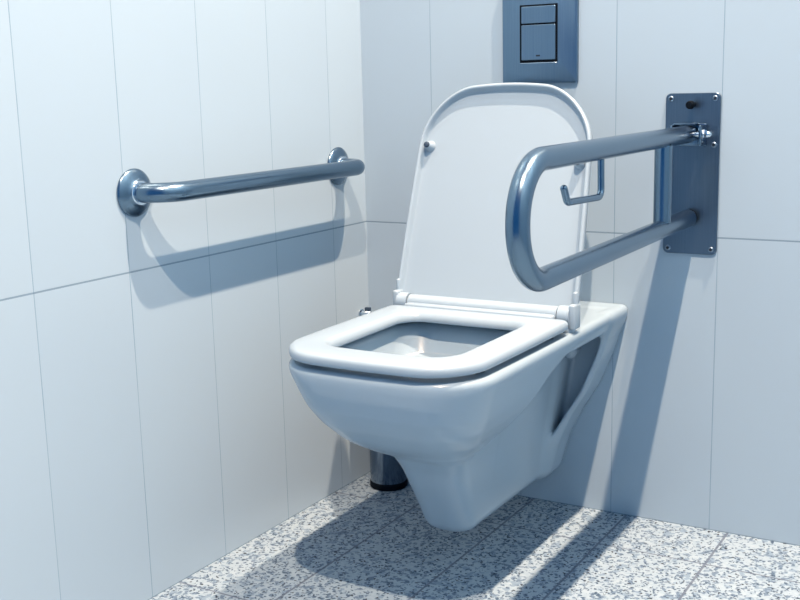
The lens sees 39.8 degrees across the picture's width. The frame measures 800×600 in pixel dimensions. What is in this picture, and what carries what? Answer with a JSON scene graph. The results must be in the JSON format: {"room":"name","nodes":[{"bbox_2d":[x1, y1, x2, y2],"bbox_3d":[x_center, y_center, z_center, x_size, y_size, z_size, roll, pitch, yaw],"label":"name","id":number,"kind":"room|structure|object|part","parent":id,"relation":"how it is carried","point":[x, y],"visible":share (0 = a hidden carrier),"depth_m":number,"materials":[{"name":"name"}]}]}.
{"room":"public restroom","nodes":[
{"label":"public restroom","id":0,"kind":"room"},
{"bbox_2d":[0,0,369,599],"bbox_3d":[-0.830,-1.145,1.083,0.100,3.600,2.700,5,13,30],"label":"wall","id":1,"kind":"structure","parent":0,"point":[156,423],"depth_m":1.89,"materials":[{"name":"white tile"}]},
{"bbox_2d":[117,147,364,216],"bbox_3d":[-0.248,-0.225,2.041,0.082,0.079,0.681,5,13,30],"label":"grab bar","id":2,"kind":"object","parent":1,"relation":"attached to","point":[135,191],"visible":1,"depth_m":1.88,"materials":[{"name":"silver metal"}]},
{"bbox_3d":[-0.246,-0.225,2.040,0.079,0.032,0.634,5,13,30],"label":"rail","id":3,"kind":"part","parent":2,"relation":"part of","materials":[{"name":"silver metal"}]},
{"bbox_2d":[149,472,799,599],"bbox_3d":[0.162,0.754,0.882,2.300,0.100,2.900,5,13,30],"label":"floor","id":4,"kind":"structure","parent":0,"point":[360,541],"depth_m":2.04,"materials":[{"name":"tile"}]},
{"bbox_2d":[370,450,407,490],"bbox_3d":[-0.028,0.240,2.405,0.083,0.342,0.083,5,13,30],"label":"toilet brush holder","id":5,"kind":"object","parent":4,"relation":"on","point":[387,474],"visible":0.38,"depth_m":2.40,"materials":[{"name":"silver metal"}]},
{"bbox_2d":[360,0,799,545],"bbox_3d":[0.827,-1.307,1.714,2.300,3.600,0.100,5,13,30],"label":"wall","id":6,"kind":"structure","parent":0,"point":[692,419],"depth_m":2.10,"materials":[{"name":"white tile"}]},
{"bbox_2d":[359,307,371,315],"bbox_3d":[-0.075,0.028,2.432,0.026,0.025,0.020,5,13,30],"label":"pipe fitting","id":7,"kind":"object","parent":6,"relation":"attached to","point":[367,309],"visible":0.66,"depth_m":2.43,"materials":[{"name":"silver metal"}]},
{"bbox_2d":[289,83,627,531],"bbox_3d":[0.110,0.020,1.949,0.371,0.789,0.692,5,13,30],"label":"toilet","id":8,"kind":"object","parent":6,"relation":"attached to","point":[478,382],"visible":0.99,"depth_m":1.98,"materials":[{"name":"white ceramic"}]},
{"bbox_3d":[0.038,0.064,1.832,0.360,0.019,0.406,5,13,30],"label":"seat","id":9,"kind":"part","parent":8,"relation":"part of","materials":[{"name":"white plastic"}]},
{"bbox_3d":[0.117,0.230,1.992,0.371,0.359,0.686,5,13,30],"label":"bowl","id":10,"kind":"part","parent":8,"relation":"part of","materials":[{"name":"white ceramic"}]},
{"bbox_3d":[0.178,-0.197,2.033,0.366,0.399,0.138,5,13,30],"label":"lid","id":11,"kind":"part","parent":8,"relation":"part of","materials":[{"name":"white plastic"}]},
{"bbox_3d":[0.295,0.049,1.942,0.027,0.013,0.027,5,13,30],"label":"hinge post","id":12,"kind":"part","parent":8,"relation":"part of","materials":[{"name":"white plastic"}]},
{"bbox_2d":[502,0,578,82],"bbox_3d":[0.271,-0.521,2.143,0.157,0.197,0.013,5,13,30],"label":"flush plate","id":13,"kind":"object","parent":6,"relation":"attached to","point":[541,37],"visible":0.94,"depth_m":2.14,"materials":[{"name":"metal"}]},
{"bbox_2d":[505,92,721,291],"bbox_3d":[0.341,-0.164,1.714,0.101,0.297,0.792,5,13,30],"label":"support rail","id":14,"kind":"object","parent":6,"relation":"attached to","point":[687,151],"visible":1,"depth_m":1.85,"materials":[{"name":"metal"}]},
{"bbox_3d":[0.540,-0.233,2.046,0.101,0.297,0.005,5,13,30],"label":"wall plate","id":15,"kind":"part","parent":14,"relation":"part of","materials":[{"name":"metal"}]}
]}

